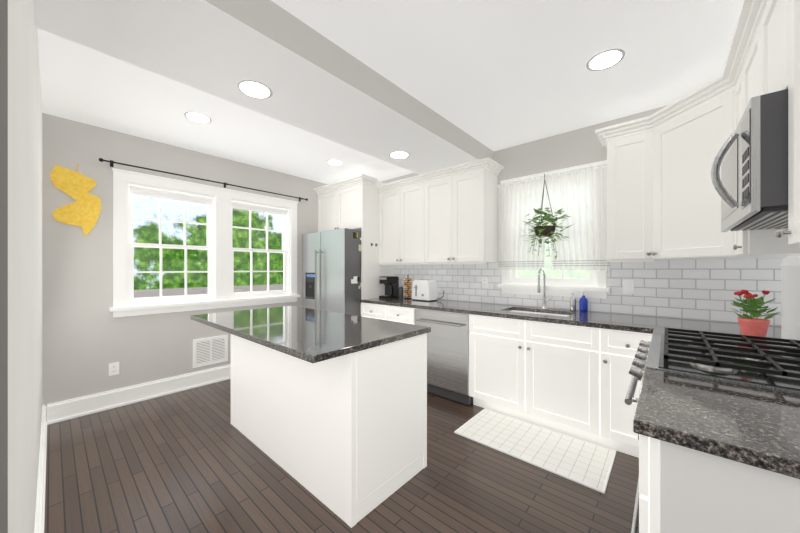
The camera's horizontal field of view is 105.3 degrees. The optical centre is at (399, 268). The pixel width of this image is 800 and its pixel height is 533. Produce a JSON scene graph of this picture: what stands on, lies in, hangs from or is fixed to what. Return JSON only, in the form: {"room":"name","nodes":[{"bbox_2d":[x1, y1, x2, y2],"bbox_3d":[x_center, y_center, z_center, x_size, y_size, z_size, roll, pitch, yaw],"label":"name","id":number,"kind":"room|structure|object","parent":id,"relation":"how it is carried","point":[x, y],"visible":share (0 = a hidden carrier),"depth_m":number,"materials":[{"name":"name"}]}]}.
{"room":"kitchen","nodes":[
{"label":"kitchen","id":0,"kind":"room"},
{"bbox_2d":[0,0,41,532],"bbox_3d":[-1.875,0.000,1.475,3.056,2.600,0.150,0,0,41],"label":"wall","id":1,"kind":"structure","parent":0,"point":[20,81],"depth_m":0.70,"materials":[{"name":"grey paint"}]},
{"bbox_2d":[34,405,46,532],"bbox_3d":[-1.819,1.216,1.543,3.050,0.168,0.026,0,0,41],"label":"baseboard","id":2,"kind":"structure","parent":1,"relation":"attached to","point":[40,499],"depth_m":1.70,"materials":[{"name":"white wood"}]},
{"bbox_2d":[42,113,326,421],"bbox_3d":[-3.091,0.000,2.519,0.150,2.600,7.020,0,0,41],"label":"wall","id":3,"kind":"structure","parent":0,"point":[81,336],"depth_m":2.82,"materials":[{"name":"grey paint"}]},
{"bbox_2d":[50,165,100,234],"bbox_3d":[-2.840,-0.610,2.679,0.015,0.620,0.305,0,0,41],"label":"wall decoration","id":4,"kind":"object","parent":3,"relation":"attached to","point":[85,212],"visible":1,"depth_m":2.68,"materials":[{"name":"yellow wood"}]},
{"bbox_2d":[109,362,118,375],"bbox_3d":[-2.684,0.938,2.863,0.009,0.115,0.072,0,0,41],"label":"outlet","id":5,"kind":"object","parent":3,"relation":"attached to","point":[113,367],"visible":1,"depth_m":2.86,"materials":[{"name":"white plastic"}]},
{"bbox_2d":[47,364,230,424],"bbox_3d":[-2.166,1.216,3.442,0.026,0.168,2.374,0,0,41],"label":"baseboard","id":6,"kind":"structure","parent":3,"relation":"attached to","point":[68,409],"depth_m":2.94,"materials":[{"name":"white wood"}]},
{"bbox_2d":[99,158,307,201],"bbox_3d":[-2.028,-0.985,3.556,0.081,0.060,2.123,0,0,41],"label":"curtain rod","id":7,"kind":"object","parent":3,"relation":"attached to","point":[100,159],"visible":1,"depth_m":3.27,"materials":[{"name":"black metal"}]},
{"bbox_2d":[109,168,299,317],"bbox_3d":[-2.104,-0.243,3.597,0.215,1.394,1.930,0,0,41],"label":"window","id":8,"kind":"structure","parent":3,"relation":"in","point":[221,294],"depth_m":3.43,"materials":[{"name":"white wood"}]},
{"bbox_2d":[193,335,227,367],"bbox_3d":[-2.150,0.930,3.470,0.011,0.310,0.350,0,0,41],"label":"air vent","id":9,"kind":"object","parent":3,"relation":"in","point":[210,350],"visible":1,"depth_m":3.46,"materials":[{"name":"white metal"}]},
{"bbox_2d":[44,379,638,532],"bbox_3d":[-1.334,1.350,0.982,4.820,0.100,7.020,0,0,41],"label":"floor","id":10,"kind":"structure","parent":0,"point":[177,462],"depth_m":1.81,"materials":[{"name":"brown wood"}]},
{"bbox_2d":[191,306,430,527],"bbox_3d":[-0.761,0.843,2.287,1.802,0.915,0.920,0,0,41],"label":"kitchen island","id":11,"kind":"object","parent":10,"relation":"on","point":[338,401],"visible":1,"depth_m":1.80,"materials":[{"name":"white wood"}]},
{"bbox_2d":[191,306,430,362],"bbox_3d":[-0.767,0.402,2.280,1.802,0.034,0.900,0,0,41],"label":"island countertop","id":12,"kind":"structure","parent":11,"relation":"on","point":[306,334],"depth_m":1.94,"materials":[{"name":"stone"}]},
{"bbox_2d":[303,228,360,315],"bbox_3d":[-0.764,0.403,4.306,0.938,1.795,0.906,0,0,41],"label":"refrigerator","id":13,"kind":"object","parent":10,"relation":"on","point":[331,258],"visible":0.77,"depth_m":3.87,"materials":[{"name":"grey metal"}]},
{"bbox_2d":[314,174,394,302],"bbox_3d":[-0.645,0.060,4.387,1.065,2.480,0.682,0,0,41],"label":"tall cabinet","id":14,"kind":"object","parent":10,"relation":"on","point":[352,203],"visible":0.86,"depth_m":4.04,"materials":[{"name":"white wood"}]},
{"bbox_2d":[415,309,472,404],"bbox_3d":[0.579,0.866,3.273,0.634,0.868,0.652,0,0,41],"label":"dishwasher","id":15,"kind":"object","parent":10,"relation":"on","point":[448,338],"visible":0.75,"depth_m":3.00,"materials":[{"name":"grey metal"}]},
{"bbox_2d":[454,408,615,493],"bbox_3d":[0.982,1.293,2.290,1.000,0.012,0.540,0,0,41],"label":"mat","id":16,"kind":"object","parent":10,"relation":"on","point":[585,463],"visible":1,"depth_m":2.21,"materials":[{"name":"white fabric"}]},
{"bbox_2d":[360,268,780,457],"bbox_3d":[0.952,0.644,2.840,3.510,1.311,0.892,0,0,41],"label":"base cabinet","id":17,"kind":"object","parent":10,"relation":"on","point":[563,371],"visible":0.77,"depth_m":2.38,"materials":[{"name":"white wood"}]},
{"bbox_2d":[360,297,780,345],"bbox_3d":[0.952,0.502,2.840,3.510,0.234,0.892,0,0,41],"label":"countertop","id":18,"kind":"structure","parent":17,"relation":"on","point":[652,325],"depth_m":2.42,"materials":[{"name":"stone"}]},
{"bbox_2d":[379,276,398,298],"bbox_3d":[-0.144,0.241,4.071,0.150,0.285,0.244,0,0,41],"label":"coffee maker","id":19,"kind":"object","parent":18,"relation":"on","point":[391,283],"visible":0.94,"depth_m":4.03,"materials":[{"name":"black plastic"}]},
{"bbox_2d":[399,287,402,297],"bbox_3d":[0.013,0.308,4.016,0.064,0.152,0.063,0,0,41],"label":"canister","id":20,"kind":"object","parent":18,"relation":"on","point":[400,288],"visible":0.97,"depth_m":3.99,"materials":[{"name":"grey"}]},
{"bbox_2d":[404,275,411,298],"bbox_3d":[0.103,0.229,3.936,0.110,0.310,0.108,0,0,41],"label":"pod carousel","id":21,"kind":"object","parent":18,"relation":"on","point":[405,279],"visible":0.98,"depth_m":3.90,"materials":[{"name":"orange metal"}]},
{"bbox_2d":[412,280,443,300],"bbox_3d":[0.342,0.258,3.750,0.334,0.252,0.254,0,0,41],"label":"toaster","id":22,"kind":"object","parent":18,"relation":"on","point":[422,290],"visible":1,"depth_m":3.68,"materials":[{"name":"white plastic"}]},
{"bbox_2d":[537,268,552,308],"bbox_3d":[1.363,0.187,2.869,0.107,0.395,0.213,0,0,41],"label":"faucet","id":23,"kind":"object","parent":18,"relation":"on","point":[544,306],"depth_m":2.93,"materials":[{"name":"silver metal"}]},
{"bbox_2d":[570,292,587,311],"bbox_3d":[1.621,0.294,2.768,0.144,0.180,0.071,0,0,35],"label":"soap bottle","id":24,"kind":"object","parent":18,"relation":"on","point":[583,302],"visible":1,"depth_m":2.74,"materials":[{"name":"blue"}]},
{"bbox_2d":[731,289,779,336],"bbox_3d":[2.014,0.249,1.733,0.207,0.270,0.190,0,0,41],"label":"potted plant","id":25,"kind":"object","parent":18,"relation":"on","point":[749,325],"visible":1,"depth_m":1.71,"materials":[{"name":"green plant"}]},
{"bbox_2d":[781,256,799,347],"bbox_3d":[1.962,0.159,1.475,0.152,0.450,0.152,0,0,41],"label":"paper towel roll","id":26,"kind":"object","parent":18,"relation":"on","point":[790,265],"visible":0.8,"depth_m":1.48,"materials":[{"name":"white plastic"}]},
{"bbox_2d":[624,328,799,532],"bbox_3d":[1.440,0.807,1.291,0.731,0.985,0.784,0,0,41],"label":"gas range","id":27,"kind":"object","parent":10,"relation":"on","point":[746,362],"visible":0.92,"depth_m":1.23,"materials":[{"name":"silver metal"}]},
{"bbox_2d":[633,368,799,532],"bbox_3d":[1.018,0.843,0.772,0.686,0.915,0.543,0,0,41],"label":"base cabinet","id":28,"kind":"object","parent":10,"relation":"on","point":[716,456],"visible":1,"depth_m":0.74,"materials":[{"name":"white wood"}]},
{"bbox_2d":[633,368,799,478],"bbox_3d":[1.026,0.402,0.765,0.666,0.034,0.543,0,0,41],"label":"countertop","id":29,"kind":"structure","parent":28,"relation":"on","point":[759,427],"depth_m":0.79,"materials":[{"name":"stone"}]},
{"bbox_2d":[38,0,742,183],"bbox_3d":[-1.334,-1.350,0.982,4.820,0.100,7.020,0,0,41],"label":"ceiling","id":30,"kind":"structure","parent":0,"point":[506,73],"depth_m":2.05,"materials":[{"name":"white paint"}]},
{"bbox_2d":[184,112,211,123],"bbox_3d":[-1.733,-1.297,2.620,0.204,0.004,0.204,0,0,41],"label":"recessed light","id":31,"kind":"object","parent":30,"relation":"in","point":[193,116],"visible":1,"depth_m":2.61,"materials":[{"name":"white"}]},
{"bbox_2d":[33,0,493,174],"bbox_3d":[-1.501,-1.205,1.034,0.740,0.189,6.859,0,0,41],"label":"soffit","id":32,"kind":"structure","parent":30,"relation":"attached to","point":[318,87],"depth_m":1.70,"materials":[{"name":"white paint"}]},
{"bbox_2d":[236,80,272,98],"bbox_3d":[-0.898,-1.107,1.889,0.204,0.004,0.204,0,0,41],"label":"recessed light","id":33,"kind":"object","parent":32,"relation":"in","point":[250,88],"visible":1,"depth_m":1.88,"materials":[{"name":"white"}]},
{"bbox_2d":[389,151,409,158],"bbox_3d":[-0.006,-1.107,2.969,0.204,0.004,0.204,0,0,41],"label":"recessed light","id":34,"kind":"object","parent":32,"relation":"in","point":[396,154],"visible":1,"depth_m":2.97,"materials":[{"name":"white"}]},
{"bbox_2d":[327,160,342,165],"bbox_3d":[-0.793,-1.297,3.724,0.204,0.004,0.204,0,0,41],"label":"recessed light","id":35,"kind":"object","parent":30,"relation":"in","point":[331,162],"visible":1,"depth_m":3.71,"materials":[{"name":"white"}]},
{"bbox_2d":[586,49,624,70],"bbox_3d":[1.277,-1.297,1.899,0.204,0.004,0.204,0,0,41],"label":"recessed light","id":36,"kind":"object","parent":30,"relation":"in","point":[609,58],"visible":1,"depth_m":1.89,"materials":[{"name":"white"}]},
{"bbox_2d":[381,105,780,326],"bbox_3d":[0.985,0.000,3.517,4.670,2.600,0.150,0,0,41],"label":"wall","id":37,"kind":"structure","parent":0,"point":[581,146],"depth_m":2.96,"materials":[{"name":"paint"}]},
{"bbox_2d":[376,157,503,264],"bbox_3d":[0.402,-0.579,3.673,1.583,1.053,0.377,0,0,41],"label":"upper cabinet","id":38,"kind":"object","parent":37,"relation":"attached to","point":[449,215],"visible":1,"depth_m":3.42,"materials":[{"name":"white wood"}]},
{"bbox_2d":[482,277,487,287],"bbox_3d":[0.954,0.152,3.427,0.070,0.115,0.009,0,0,41],"label":"outlet","id":39,"kind":"object","parent":37,"relation":"attached to","point":[484,279],"visible":1,"depth_m":3.42,"materials":[{"name":"white plastic"}]},
{"bbox_2d":[498,160,609,297],"bbox_3d":[1.492,-0.345,3.030,0.995,1.209,0.215,0,0,41],"label":"window","id":40,"kind":"structure","parent":37,"relation":"in","point":[596,286],"depth_m":2.93,"materials":[{"name":"white"}]},
{"bbox_2d":[521,174,571,258],"bbox_3d":[1.347,-0.482,2.821,0.491,0.797,0.316,0,0,41],"label":"hanging plant","id":41,"kind":"object","parent":40,"relation":"hanging from","point":[545,230],"visible":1,"depth_m":2.77,"materials":[{"name":"green plant"}]},
{"bbox_2d":[497,163,609,269],"bbox_3d":[1.433,-0.453,2.966,1.020,0.925,0.045,0,0,41],"label":"sheer curtain","id":42,"kind":"object","parent":40,"relation":"hanging from","point":[581,193],"visible":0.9,"depth_m":2.89,"materials":[{"name":"white fabric"}]},
{"bbox_2d":[395,258,782,325],"bbox_3d":[1.253,0.156,3.177,3.520,0.456,0.007,0,0,41],"label":"tile backsplash","id":43,"kind":"structure","parent":37,"relation":"attached to","point":[697,289],"depth_m":2.45,"materials":[{"name":"white tile"}]},
{"bbox_2d":[623,280,633,293],"bbox_3d":[1.928,0.152,2.575,0.070,0.115,0.008,0,0,41],"label":"outlet","id":44,"kind":"object","parent":37,"relation":"attached to","point":[628,285],"visible":1,"depth_m":2.57,"materials":[{"name":"white plastic"}]},
{"label":"outside","id":45,"kind":"structure","parent":0,"visible":0},
{"bbox_2d":[133,194,282,297],"bbox_3d":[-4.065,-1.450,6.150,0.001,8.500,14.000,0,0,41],"label":"window panes","id":46,"kind":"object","parent":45,"point":[144,230],"depth_m":6.06,"materials":[{"name":"clear glass"}]},
{"bbox_2d":[517,221,589,278],"bbox_3d":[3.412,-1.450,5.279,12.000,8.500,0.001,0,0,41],"label":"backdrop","id":47,"kind":"structure","parent":45,"point":[568,274],"depth_m":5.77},
{"bbox_3d":[0.374,0.000,-0.613,0.150,2.600,6.870,0,0,41],"label":"wall","id":48,"kind":"structure","parent":0,"visible":0},
{"bbox_2d":[595,0,799,261],"bbox_3d":[1.427,-0.579,1.496,1.037,1.053,2.302,0,0,41],"label":"upper cabinet","id":49,"kind":"object","parent":48,"relation":"attached to","point":[663,202],"visible":0.82,"depth_m":1.90,"materials":[{"name":"white wood"}]},
{"bbox_2d":[711,89,787,231],"bbox_3d":[1.528,-0.378,1.190,0.468,0.381,0.750,0,0,41],"label":"over-the-range microwave","id":50,"kind":"object","parent":49,"relation":"attached to","point":[752,188],"visible":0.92,"depth_m":1.01,"materials":[{"name":"grey metal"}]}
]}

